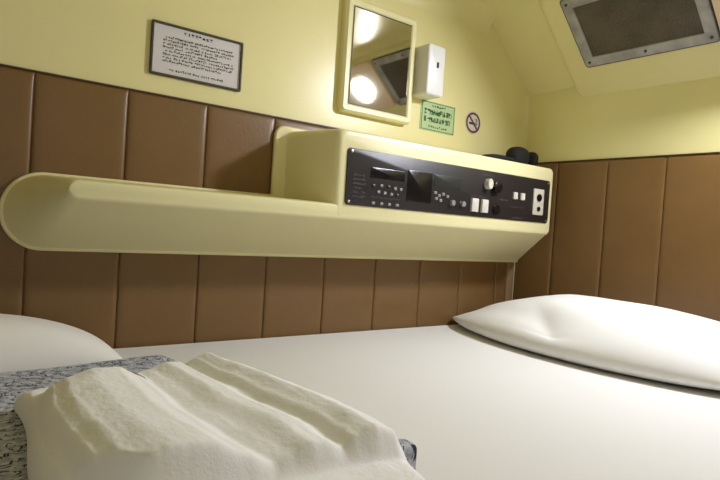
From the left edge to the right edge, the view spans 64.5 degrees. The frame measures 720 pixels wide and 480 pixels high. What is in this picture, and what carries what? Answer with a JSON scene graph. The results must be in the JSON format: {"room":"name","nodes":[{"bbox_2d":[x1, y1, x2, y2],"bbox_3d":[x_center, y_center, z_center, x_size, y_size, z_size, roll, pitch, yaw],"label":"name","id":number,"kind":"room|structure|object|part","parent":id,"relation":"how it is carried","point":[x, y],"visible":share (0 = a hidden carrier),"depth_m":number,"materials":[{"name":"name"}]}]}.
{"room":"capsule hotel pod","nodes":[
{"label":"capsule hotel pod","id":0,"kind":"room"},
{"bbox_2d":[0,0,526,348],"bbox_3d":[-0.365,-0.162,0.982,2.064,1.005,0.035,3,2,-37],"label":"wall","id":1,"kind":"structure","parent":0,"point":[291,48],"depth_m":1.03,"materials":[{"name":"yellow paint"}]},
{"bbox_3d":[-0.565,0.037,0.828,0.136,0.589,0.005,3,2,-37],"label":"padded panel","id":2,"kind":"part","parent":1,"relation":"part of","materials":[{"name":"brown leather"}]},
{"bbox_3d":[-0.456,0.042,0.909,0.136,0.589,0.005,3,2,-37],"label":"padded panel","id":3,"kind":"part","parent":1,"relation":"part of","materials":[{"name":"brown leather"}]},
{"bbox_3d":[-0.347,0.048,0.992,0.136,0.589,0.005,3,2,-37],"label":"padded panel","id":4,"kind":"part","parent":1,"relation":"part of","materials":[{"name":"brown leather"}]},
{"bbox_2d":[149,19,243,91],"bbox_3d":[-0.286,-0.324,1.010,0.166,0.090,0.006,3,2,-37],"label":"framed notice","id":5,"kind":"object","parent":1,"relation":"attached to","point":[177,52],"visible":1,"depth_m":1.01,"materials":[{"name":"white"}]},
{"bbox_3d":[-0.238,0.053,1.073,0.136,0.589,0.005,3,2,-37],"label":"padded panel","id":6,"kind":"part","parent":1,"relation":"part of","materials":[{"name":"brown leather"}]},
{"bbox_2d":[0,63,481,155],"bbox_3d":[-0.362,-0.249,0.959,2.034,0.002,0.004,3,2,-37],"label":"trim","id":7,"kind":"structure","parent":1,"relation":"attached to","point":[16,67],"depth_m":0.97,"materials":[{"name":"brown"}]},
{"bbox_2d":[22,73,505,345],"bbox_3d":[-0.387,0.046,0.964,2.024,0.588,0.001,3,2,-37],"label":"trim","id":8,"kind":"structure","parent":1,"relation":"attached to","point":[34,73],"depth_m":0.95,"materials":[{"name":"brown plastic"}]},
{"bbox_2d":[0,126,552,261],"bbox_3d":[0.002,-0.085,1.139,1.210,0.256,0.160,3,2,-37],"label":"console","id":9,"kind":"object","parent":1,"relation":"attached to","point":[335,193],"visible":1,"depth_m":1.06,"materials":[{"name":"beige plastic"}]},
{"bbox_2d":[0,172,546,261],"bbox_3d":[-0.007,-0.018,1.147,1.210,0.120,0.144,3,2,-37],"label":"shelf","id":10,"kind":"object","parent":9,"relation":"attached to","point":[40,211],"depth_m":0.99,"materials":[{"name":"beige plastic"}]},
{"bbox_3d":[0.219,-0.104,1.218,0.611,0.104,0.003,3,2,-37],"label":"control panel","id":11,"kind":"part","parent":9,"relation":"part of","materials":[{"name":"black plastic"}]},
{"bbox_2d":[470,198,478,211],"bbox_3d":[0.249,-0.076,1.236,0.021,0.029,0.006,3,2,-37],"label":"rocker switch","id":12,"kind":"object","parent":9,"relation":"attached to","point":[474,202],"depth_m":1.23,"materials":[{"name":"beige plastic"}]},
{"bbox_2d":[480,199,488,212],"bbox_3d":[0.274,-0.074,1.256,0.020,0.029,0.006,3,2,-37],"label":"rocker switch","id":13,"kind":"object","parent":9,"relation":"attached to","point":[484,203],"depth_m":1.25,"materials":[{"name":"beige plastic"}]},
{"bbox_3d":[0.284,-0.123,1.255,0.016,0.023,0.013,3,2,-37],"label":"volume knob","id":14,"kind":"part","parent":9,"relation":"part of","materials":[{"name":"beige"}]},
{"bbox_2d":[492,205,499,214],"bbox_3d":[0.306,-0.068,1.281,0.022,0.022,0.004,3,2,-37],"label":"socket","id":15,"kind":"object","parent":9,"relation":"attached to","point":[495,208],"depth_m":1.28,"materials":[{"name":"black plastic"}]},
{"bbox_3d":[0.306,-0.118,1.274,0.026,0.026,0.011,3,2,-37],"label":"volume knob","id":16,"kind":"part","parent":9,"relation":"part of","materials":[{"name":"black plastic"}]},
{"bbox_2d":[482,147,537,165],"bbox_3d":[0.377,-0.214,1.443,0.185,0.050,0.060,3,2,-37],"label":"headphones","id":17,"kind":"object","parent":9,"relation":"on","point":[515,154],"visible":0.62,"depth_m":1.43,"materials":[{"name":"black plastic"}]},
{"bbox_2d":[506,147,529,163],"bbox_3d":[0.401,-0.212,1.455,0.066,0.050,0.051,3,2,-37],"label":"ear cup","id":18,"kind":"object","parent":17,"relation":"on","point":[515,154],"depth_m":1.43,"materials":[{"name":"black plastic"}]},
{"bbox_2d":[528,152,537,165],"bbox_3d":[0.446,-0.209,1.487,0.022,0.040,0.042,3,2,-37],"label":"ear cup","id":19,"kind":"object","parent":17,"relation":"on","point":[533,160],"depth_m":1.47,"materials":[{"name":"black plastic"}]},
{"bbox_2d":[513,192,517,198],"bbox_3d":[0.359,-0.102,1.319,0.014,0.016,0.004,3,2,-37],"label":"switch","id":20,"kind":"object","parent":9,"relation":"attached to","point":[515,194],"depth_m":1.32,"materials":[{"name":"beige plastic"}]},
{"bbox_2d":[520,193,524,199],"bbox_3d":[0.381,-0.101,1.335,0.014,0.016,0.004,3,2,-37],"label":"switch","id":21,"kind":"object","parent":9,"relation":"attached to","point":[522,195],"depth_m":1.33,"materials":[{"name":"beige plastic"}]},
{"bbox_3d":[0.429,-0.091,1.373,0.039,0.062,0.002,3,2,-37],"label":"socket plate","id":22,"kind":"part","parent":9,"relation":"part of","materials":[{"name":"beige plastic"}]},
{"bbox_2d":[537,194,541,201],"bbox_3d":[0.431,-0.101,1.371,0.018,0.018,0.002,3,2,-37],"label":"socket","id":23,"kind":"object","parent":9,"relation":"attached to","point":[539,196],"depth_m":1.37,"materials":[{"name":"black plastic"}]},
{"bbox_3d":[-0.129,0.059,1.155,0.136,0.589,0.005,3,2,-37],"label":"padded panel","id":24,"kind":"part","parent":1,"relation":"part of","materials":[{"name":"brown leather"}]},
{"bbox_3d":[-0.020,0.064,1.238,0.136,0.589,0.005,3,2,-37],"label":"padded panel","id":25,"kind":"part","parent":1,"relation":"part of","materials":[{"name":"brown leather"}]},
{"bbox_2d":[337,0,416,124],"bbox_3d":[0.042,-0.384,1.244,0.196,0.239,0.018,3,2,-37],"label":"wall mirror","id":26,"kind":"object","parent":1,"relation":"attached to","point":[376,61],"visible":1,"depth_m":1.23,"materials":[{"name":"beige plastic"}]},
{"bbox_3d":[0.089,0.069,1.319,0.136,0.589,0.005,3,2,-37],"label":"padded panel","id":27,"kind":"part","parent":1,"relation":"part of","materials":[{"name":"brown leather"}]},
{"bbox_2d":[412,43,444,99],"bbox_3d":[0.158,-0.385,1.310,0.053,0.114,0.051,3,2,-37],"label":"wall box","id":28,"kind":"object","parent":1,"relation":"attached to","point":[429,62],"visible":0.98,"depth_m":1.29,"materials":[{"name":"white plastic"}]},
{"bbox_2d":[419,99,455,135],"bbox_3d":[0.187,-0.293,1.369,0.114,0.070,0.002,3,2,-37],"label":"sticker","id":29,"kind":"object","parent":1,"relation":"attached to","point":[434,117],"visible":1,"depth_m":1.37,"materials":[{"name":"green paper"}]},
{"bbox_3d":[0.198,0.075,1.401,0.136,0.589,0.005,3,2,-37],"label":"padded panel","id":30,"kind":"part","parent":1,"relation":"part of","materials":[{"name":"brown leather"}]},
{"bbox_2d":[399,0,496,33],"bbox_3d":[-0.399,-0.583,0.883,1.858,0.045,0.045,3,2,-37],"label":"trim","id":31,"kind":"structure","parent":1,"relation":"attached to","point":[473,14],"depth_m":1.38,"materials":[{"name":"yellow paint"}]},
{"bbox_2d":[465,111,480,133],"bbox_3d":[0.286,-0.296,1.443,0.057,0.057,0.002,3,2,-37],"label":"sticker","id":32,"kind":"object","parent":1,"relation":"attached to","point":[472,120],"visible":1,"depth_m":1.44,"materials":[{"name":"beige"}]},
{"bbox_3d":[0.307,0.080,1.484,0.136,0.589,0.005,3,2,-37],"label":"padded panel","id":33,"kind":"part","parent":1,"relation":"part of","materials":[{"name":"brown leather"}]},
{"bbox_3d":[0.378,0.084,1.537,0.041,0.589,0.005,3,2,-37],"label":"padded panel","id":34,"kind":"part","parent":1,"relation":"part of","materials":[{"name":"brown leather"}]},
{"bbox_2d":[504,262,514,301],"bbox_3d":[0.402,0.215,1.563,0.028,0.328,0.008,3,2,-37],"label":"trim","id":35,"kind":"structure","parent":1,"relation":"attached to","point":[509,275],"depth_m":1.55,"materials":[{"name":"plastic"}]},
{"bbox_2d":[522,95,530,148],"bbox_3d":[0.454,-0.304,1.563,0.010,0.187,0.010,3,2,-37],"label":"trim","id":36,"kind":"structure","parent":1,"relation":"attached to","point":[527,97],"depth_m":1.56,"materials":[{"name":"yellow paint"}]},
{"bbox_2d":[476,0,719,96],"bbox_3d":[0.043,-0.491,0.466,2.069,0.251,1.250,3,2,-37],"label":"ceiling","id":37,"kind":"structure","parent":0,"point":[537,37],"depth_m":1.37,"materials":[{"name":"yellow paint"}]},
{"bbox_2d":[560,0,719,67],"bbox_3d":[0.581,-0.466,1.204,0.132,0.125,0.292,3,2,-37],"label":"ceiling vent","id":38,"kind":"object","parent":37,"relation":"in","point":[604,32],"visible":1,"depth_m":1.22,"materials":[{"name":"grey metal"}]},
{"bbox_2d":[712,0,719,27],"bbox_3d":[0.729,-0.451,1.003,0.137,0.130,0.202,3,2,-37],"label":"ceiling lamp","id":39,"kind":"object","parent":37,"relation":"attached to","point":[716,3],"visible":1,"depth_m":1.08,"materials":[{"name":"beige"}]},
{"bbox_2d":[514,76,719,321],"bbox_3d":[0.820,0.018,1.084,0.035,0.799,1.250,3,2,-37],"label":"wall","id":40,"kind":"structure","parent":0,"point":[682,117],"depth_m":1.32,"materials":[{"name":"brown leather"}]},
{"bbox_3d":[0.463,0.089,1.529,0.005,0.589,0.108,3,2,-37],"label":"padded panel","id":41,"kind":"part","parent":40,"relation":"part of","materials":[{"name":"brown leather"}]},
{"bbox_3d":[0.536,0.096,1.431,0.005,0.589,0.136,3,2,-37],"label":"padded panel","id":42,"kind":"part","parent":40,"relation":"part of","materials":[{"name":"brown leather"}]},
{"bbox_2d":[513,161,666,305],"bbox_3d":[0.802,0.122,1.079,0.001,0.588,1.250,3,2,-37],"label":"trim","id":43,"kind":"structure","parent":40,"relation":"attached to","point":[608,161],"depth_m":1.38,"materials":[{"name":"brown plastic"}]},
{"bbox_2d":[538,152,719,163],"bbox_3d":[0.822,-0.173,1.069,0.004,0.002,1.246,3,2,-37],"label":"trim","id":44,"kind":"structure","parent":40,"relation":"attached to","point":[705,152],"depth_m":1.32,"materials":[{"name":"brown"}]},
{"bbox_3d":[0.618,0.104,1.321,0.005,0.589,0.136,3,2,-37],"label":"padded panel","id":45,"kind":"part","parent":40,"relation":"part of","materials":[{"name":"brown leather"}]},
{"bbox_3d":[0.700,0.112,1.212,0.005,0.589,0.136,3,2,-37],"label":"padded panel","id":46,"kind":"part","parent":40,"relation":"part of","materials":[{"name":"brown leather"}]},
{"bbox_3d":[-0.027,0.390,0.496,2.064,0.030,1.280,3,2,-37],"label":"floor","id":47,"kind":"structure","parent":0,"visible":0},
{"bbox_2d":[113,324,719,479],"bbox_3d":[-0.019,0.296,0.478,2.006,0.160,1.232,3,2,-37],"label":"mattress","id":48,"kind":"object","parent":47,"relation":"on","point":[472,405],"visible":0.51,"depth_m":0.80,"materials":[{"name":"white fabric"}]},
{"bbox_2d":[0,314,121,371],"bbox_3d":[-0.704,0.127,0.578,0.896,0.077,0.227,3,2,-37],"label":"pillow","id":49,"kind":"object","parent":48,"relation":"on","point":[26,343],"visible":0.72,"depth_m":0.77,"materials":[{"name":"white fabric"}]},
{"bbox_2d":[0,355,416,479],"bbox_3d":[-0.303,0.178,0.488,0.580,0.031,0.542,3,2,-43],"label":"blanket","id":50,"kind":"object","parent":48,"relation":"on","point":[13,439],"visible":0.2,"depth_m":0.60,"materials":[{"name":"grey fabric"}]},
{"bbox_2d":[13,352,424,479],"bbox_3d":[-0.117,0.154,0.469,0.272,0.050,0.462,3,2,-37],"label":"bath towel","id":51,"kind":"object","parent":50,"relation":"on","point":[210,416],"visible":1,"depth_m":0.44,"materials":[{"name":"white fabric"}]},
{"bbox_2d":[453,294,719,390],"bbox_3d":[0.492,0.178,1.174,0.333,0.110,0.706,3,2,-37],"label":"pillow","id":52,"kind":"object","parent":48,"relation":"on","point":[650,342],"visible":1,"depth_m":1.04,"materials":[{"name":"white fabric"}]}
]}

